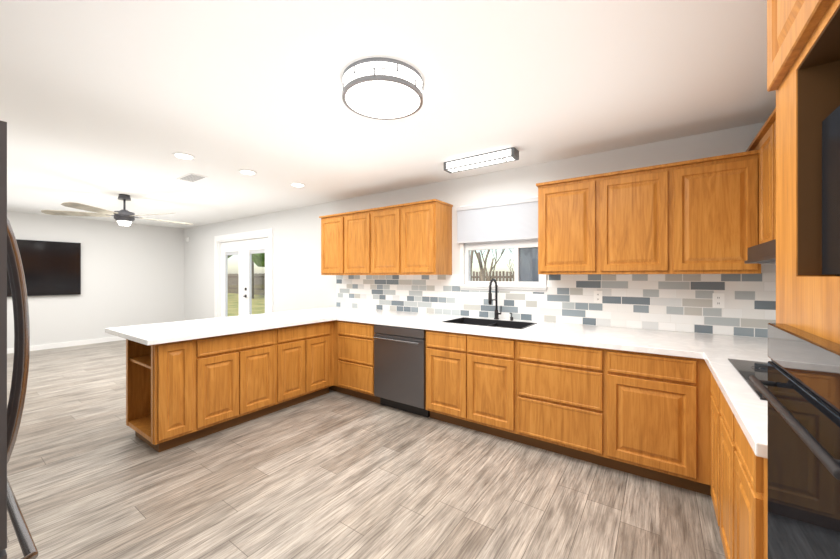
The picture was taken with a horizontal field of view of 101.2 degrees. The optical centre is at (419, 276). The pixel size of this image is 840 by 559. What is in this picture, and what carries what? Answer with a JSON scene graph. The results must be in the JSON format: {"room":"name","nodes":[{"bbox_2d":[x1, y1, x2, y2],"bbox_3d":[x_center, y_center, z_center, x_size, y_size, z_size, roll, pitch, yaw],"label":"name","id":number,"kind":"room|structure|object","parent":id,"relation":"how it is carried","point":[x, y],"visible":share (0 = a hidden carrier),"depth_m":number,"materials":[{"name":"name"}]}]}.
{"room":"kitchen","nodes":[
{"label":"kitchen","id":0,"kind":"room"},
{"bbox_2d":[7,211,183,347],"bbox_3d":[-7.090,0.105,6.698,0.150,2.550,4.380,0,0,35],"label":"wall","id":1,"kind":"structure","parent":0,"point":[132,274],"depth_m":7.27,"materials":[{"name":"white paint"}]},
{"bbox_2d":[7,239,80,296],"bbox_3d":[-7.331,-0.155,6.160,0.065,1.030,1.840,0,0,35],"label":"wall-mounted tv","id":2,"kind":"object","parent":1,"relation":"attached to","point":[51,267],"visible":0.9,"depth_m":6.55,"materials":[{"name":"black plastic"}]},
{"bbox_2d":[7,336,125,353],"bbox_3d":[-7.021,1.332,6.651,0.015,0.094,4.377,0,0,35],"label":"baseboard","id":3,"kind":"structure","parent":1,"relation":"attached to","point":[65,344],"depth_m":6.80,"materials":[{"name":"white wood"}]},
{"bbox_2d":[5,340,725,558],"bbox_3d":[-2.737,1.440,3.670,10.755,0.120,4.680,0,0,35],"label":"floor","id":4,"kind":"structure","parent":0,"point":[331,474],"depth_m":2.23,"materials":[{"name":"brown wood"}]},
{"bbox_2d":[0,121,37,558],"bbox_3d":[-1.582,0.500,0.790,0.900,1.760,0.910,0,0,35],"label":"refrigerator","id":5,"kind":"object","parent":4,"relation":"on","point":[12,411],"visible":1,"depth_m":1.05,"materials":[{"name":"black metal"}]},
{"bbox_2d":[161,350,276,441],"bbox_3d":[-1.910,0.943,3.321,0.670,0.875,0.729,0,0,35],"label":"base cabinet","id":6,"kind":"object","parent":4,"relation":"on","point":[198,400],"depth_m":2.91,"materials":[{"name":"brown wood"}]},
{"bbox_2d":[105,307,770,541],"bbox_3d":[-0.021,0.485,2.795,4.992,0.040,2.703,0,0,35],"label":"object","id":7,"kind":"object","parent":6,"relation":"on","point":[668,407],"depth_m":2.63,"materials":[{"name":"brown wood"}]},
{"bbox_2d":[488,278,513,320],"bbox_3d":[0.851,0.242,3.640,0.213,0.446,0.216,0,0,35],"label":"faucet","id":8,"kind":"object","parent":7,"relation":"on","point":[490,299],"depth_m":3.71,"materials":[{"name":"black metal"}]},
{"bbox_2d":[729,358,767,401],"bbox_3d":[1.712,0.459,1.462,0.520,0.010,0.755,0,0,35],"label":"cooktop","id":9,"kind":"object","parent":7,"relation":"in","point":[746,367],"depth_m":1.69,"materials":[{"name":"black glass"}]},
{"bbox_2d":[277,386,312,410],"bbox_3d":[-1.488,0.943,3.928,0.670,0.875,0.751,0,0,35],"label":"base cabinet","id":10,"kind":"object","parent":4,"relation":"on","point":[285,398],"depth_m":3.58,"materials":[{"name":"brown wood"}]},
{"bbox_2d":[373,324,429,416],"bbox_3d":[-0.060,0.945,3.711,0.636,0.866,0.676,0,0,35],"label":"dishwasher","id":11,"kind":"object","parent":4,"relation":"on","point":[399,368],"visible":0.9,"depth_m":3.46,"materials":[{"name":"black metal"}]},
{"bbox_2d":[719,526,728,558],"bbox_3d":[1.632,0.943,1.363,0.642,0.875,0.410,0,0,35],"label":"base cabinet","id":12,"kind":"object","parent":4,"relation":"on","point":[724,530],"depth_m":1.55,"materials":[{"name":"brown wood"}]},
{"bbox_2d":[729,530,767,558],"bbox_3d":[1.368,0.943,0.984,0.642,0.875,0.513,0,0,35],"label":"base cabinet","id":13,"kind":"object","parent":4,"relation":"on","point":[741,546],"depth_m":1.18,"materials":[{"name":"brown wood"}]},
{"bbox_2d":[749,0,839,558],"bbox_3d":[0.952,0.209,0.434,0.700,2.342,0.860,0,0,35],"label":"tall cabinet","id":14,"kind":"object","parent":4,"relation":"on","point":[801,394],"visible":1,"depth_m":0.75,"materials":[{"name":"brown wood"}]},
{"bbox_2d":[749,322,839,558],"bbox_3d":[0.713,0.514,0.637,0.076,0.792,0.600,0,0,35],"label":"wall oven","id":15,"kind":"object","parent":14,"relation":"in","point":[802,394],"depth_m":0.66,"materials":[{"name":"black glass"}]},
{"bbox_2d":[822,0,839,275],"bbox_3d":[0.927,-0.168,0.403,0.497,0.334,0.480,0,0,35],"label":"microwave","id":16,"kind":"object","parent":14,"relation":"in","point":[830,125],"depth_m":0.70,"materials":[{"name":"black glass"}]},
{"bbox_2d":[0,0,775,228],"bbox_3d":[-2.737,-1.230,3.670,10.755,0.120,4.680,0,0,35],"label":"ceiling","id":17,"kind":"structure","parent":0,"point":[104,104],"depth_m":2.18,"materials":[{"name":"white paint"}]},
{"bbox_2d":[41,194,192,225],"bbox_3d":[-4.203,-0.952,5.007,1.701,0.434,1.648,0,0,35],"label":"ceiling fan","id":18,"kind":"object","parent":17,"relation":"hanging from","point":[123,217],"visible":1,"depth_m":4.80,"materials":[{"name":"beige wood"}]},
{"bbox_2d":[172,152,195,159],"bbox_3d":[-2.289,-1.166,3.346,0.189,0.008,0.189,0,0,-10],"label":"recessed light","id":19,"kind":"object","parent":17,"relation":"in","point":[192,157],"depth_m":3.34,"materials":[{"name":"white plastic"}]},
{"bbox_2d":[177,173,207,181],"bbox_3d":[-2.693,-1.165,4.079,0.380,0.009,0.180,0,0,35],"label":"ceiling vent","id":20,"kind":"object","parent":17,"relation":"in","point":[190,177],"visible":0.98,"depth_m":4.05,"materials":[{"name":"white metal"}]},
{"bbox_2d":[238,169,256,174],"bbox_3d":[-1.929,-1.166,3.864,0.189,0.008,0.189,0,0,-10],"label":"recessed light","id":21,"kind":"object","parent":17,"relation":"in","point":[248,172],"depth_m":3.85,"materials":[{"name":"white plastic"}]},
{"bbox_2d":[290,183,305,186],"bbox_3d":[-1.558,-1.166,4.397,0.189,0.008,0.189,0,0,-10],"label":"recessed light","id":22,"kind":"object","parent":17,"relation":"in","point":[292,184],"depth_m":4.38,"materials":[{"name":"white plastic"}]},
{"bbox_2d":[342,57,422,119],"bbox_3d":[-0.222,-1.111,2.079,0.485,0.115,0.486,0,0,35],"label":"drum ceiling light","id":23,"kind":"object","parent":17,"relation":"attached to","point":[382,88],"visible":1,"depth_m":1.96,"materials":[{"name":"white"}]},
{"bbox_2d":[444,147,518,172],"bbox_3d":[0.583,-1.129,3.377,0.740,0.081,0.130,0,0,35],"label":"ceiling light","id":24,"kind":"object","parent":17,"relation":"attached to","point":[488,159],"visible":1,"depth_m":3.32,"materials":[{"name":"white plastic"}]},
{"bbox_2d":[184,122,775,337],"bbox_3d":[-1.443,0.105,5.529,10.755,2.550,0.150,0,0,35],"label":"wall","id":25,"kind":"structure","parent":0,"point":[300,282],"depth_m":4.93,"materials":[{"name":"white paint"}]},
{"bbox_2d":[214,228,272,317],"bbox_3d":[-3.547,0.260,6.976,2.190,2.280,0.158,0,0,35],"label":"french door","id":26,"kind":"structure","parent":25,"relation":"in","point":[244,246],"depth_m":6.98,"materials":[{"name":"white wood"}]},
{"bbox_2d":[319,213,342,274],"bbox_3d":[-1.125,-0.441,4.978,0.487,0.842,0.388,0,0,35],"label":"upper cabinet","id":27,"kind":"object","parent":25,"relation":"attached to","point":[331,225],"depth_m":4.82,"materials":[{"name":"brown wood"}]},
{"bbox_2d":[343,209,370,274],"bbox_3d":[-0.725,-0.441,4.699,0.488,0.842,0.388,0,0,35],"label":"upper cabinet","id":28,"kind":"object","parent":25,"relation":"attached to","point":[357,224],"depth_m":4.53,"materials":[{"name":"brown wood"}]},
{"bbox_2d":[371,204,398,274],"bbox_3d":[-0.324,-0.441,4.421,0.487,0.842,0.388,0,0,35],"label":"upper cabinet","id":29,"kind":"object","parent":25,"relation":"attached to","point":[384,220],"depth_m":4.26,"materials":[{"name":"brown wood"}]},
{"bbox_2d":[399,199,452,274],"bbox_3d":[0.076,-0.441,4.143,0.488,0.842,0.388,0,0,35],"label":"upper cabinet","id":30,"kind":"object","parent":25,"relation":"attached to","point":[425,227],"depth_m":3.99,"materials":[{"name":"brown wood"}]},
{"bbox_2d":[458,196,546,289],"bbox_3d":[0.904,-0.347,3.839,1.010,0.975,0.125,0,0,35],"label":"kitchen window","id":31,"kind":"structure","parent":25,"relation":"in","point":[526,263],"depth_m":3.75,"materials":[{"name":"white"}]},
{"bbox_2d":[456,197,537,242],"bbox_3d":[0.852,-0.600,3.779,1.013,0.420,0.028,0,0,35],"label":"window shade","id":32,"kind":"object","parent":31,"relation":"attached to","point":[507,220],"visible":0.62,"depth_m":3.76,"materials":[{"name":"grey fabric"}]},
{"bbox_2d":[336,272,775,337],"bbox_3d":[0.757,0.217,3.904,4.984,0.494,0.006,0,0,35],"label":"tile backsplash","id":33,"kind":"structure","parent":25,"relation":"attached to","point":[676,302],"depth_m":3.22,"materials":[{"name":"tile"}]},
{"bbox_2d":[594,291,601,302],"bbox_3d":[1.679,0.193,3.254,0.072,0.115,0.006,0,0,35],"label":"electrical outlet plate","id":34,"kind":"object","parent":33,"relation":"attached to","point":[597,294],"depth_m":3.25,"materials":[{"name":"white plastic"}]},
{"bbox_2d":[713,293,723,307],"bbox_3d":[2.388,0.193,2.761,0.072,0.115,0.006,0,0,35],"label":"electrical outlet plate","id":35,"kind":"object","parent":33,"relation":"attached to","point":[718,300],"depth_m":2.76,"materials":[{"name":"white plastic"}]},
{"bbox_2d":[536,174,598,274],"bbox_3d":[1.406,-0.441,3.217,0.500,0.842,0.388,0,0,35],"label":"upper cabinet","id":36,"kind":"object","parent":25,"relation":"attached to","point":[568,209],"depth_m":3.05,"materials":[{"name":"brown wood"}]},
{"bbox_2d":[599,162,674,273],"bbox_3d":[1.817,-0.441,2.931,0.500,0.842,0.388,0,0,35],"label":"upper cabinet","id":37,"kind":"object","parent":25,"relation":"attached to","point":[637,205],"depth_m":2.75,"materials":[{"name":"brown wood"}]},
{"bbox_2d":[675,148,766,273],"bbox_3d":[2.228,-0.441,2.646,0.501,0.842,0.388,0,0,35],"label":"upper cabinet","id":38,"kind":"object","parent":25,"relation":"attached to","point":[713,215],"depth_m":2.48,"materials":[{"name":"brown wood"}]},
{"bbox_2d":[755,115,775,255],"bbox_3d":[2.329,-0.561,2.094,0.332,0.802,0.362,0,0,35],"label":"upper cabinet","id":39,"kind":"object","parent":25,"relation":"attached to","point":[763,138],"depth_m":2.22,"materials":[{"name":"brown wood"}]},
{"bbox_2d":[771,108,775,251],"bbox_3d":[2.118,-0.561,1.789,0.332,0.802,0.380,0,0,35],"label":"upper cabinet","id":40,"kind":"object","parent":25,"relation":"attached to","point":[773,115],"depth_m":2.05,"materials":[{"name":"brown wood"}]},
{"bbox_2d":[744,223,775,263],"bbox_3d":[1.800,-0.114,1.476,0.494,0.091,0.770,0,0,35],"label":"range hood","id":41,"kind":"object","parent":40,"relation":"attached to","point":[764,253],"depth_m":1.66,"materials":[{"name":"black metal"}]},
{"label":"outside","id":42,"kind":"structure","parent":0,"visible":0},
{"bbox_2d":[228,285,264,316],"bbox_3d":[15.721,1.580,40.111,100.000,0.200,76.190,0,0,35],"label":"ground","id":43,"kind":"structure","parent":42,"point":[235,301],"depth_m":18.91,"materials":[{"name":"green plant"}]},
{"bbox_2d":[252,261,253,298],"bbox_3d":[-11.527,-2.258,22.821,6.902,7.494,6.219,0,0,35],"label":"tree","id":44,"kind":"object","parent":43,"relation":"on","point":[253,280],"depth_m":23.04,"materials":[{"name":"green plant"}]},
{"bbox_2d":[252,253,264,266],"bbox_3d":[-8.559,-1.800,19.337,4.181,6.580,4.822,0,0,35],"label":"tree","id":45,"kind":"object","parent":43,"relation":"on","point":[256,258],"depth_m":18.64,"materials":[{"name":"green plant"}]},
{"bbox_2d":[228,271,514,294],"bbox_3d":[0.660,0.610,18.459,70.000,1.740,0.060,0,0,35],"label":"fence","id":46,"kind":"object","parent":43,"relation":"on","point":[236,284],"depth_m":27.83,"materials":[{"name":"brown wood"}]},
{"bbox_2d":[470,250,473,280],"bbox_3d":[1.222,-1.251,12.868,2.946,5.476,2.694,0,0,35],"label":"bare tree","id":47,"kind":"object","parent":43,"relation":"on","point":[472,252],"depth_m":13.04,"materials":[{"name":"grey plant"}]},
{"bbox_2d":[474,249,504,280],"bbox_3d":[1.992,-0.906,10.383,2.259,4.792,2.836,0,0,35],"label":"bare tree","id":48,"kind":"object","parent":43,"relation":"on","point":[479,259],"depth_m":10.09,"materials":[{"name":"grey plant"}]},
{"bbox_2d":[505,249,514,278],"bbox_3d":[3.592,-1.077,11.127,2.421,5.138,2.413,0,0,35],"label":"bare tree","id":49,"kind":"object","parent":43,"relation":"on","point":[511,265],"depth_m":11.58,"materials":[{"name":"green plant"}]}
]}

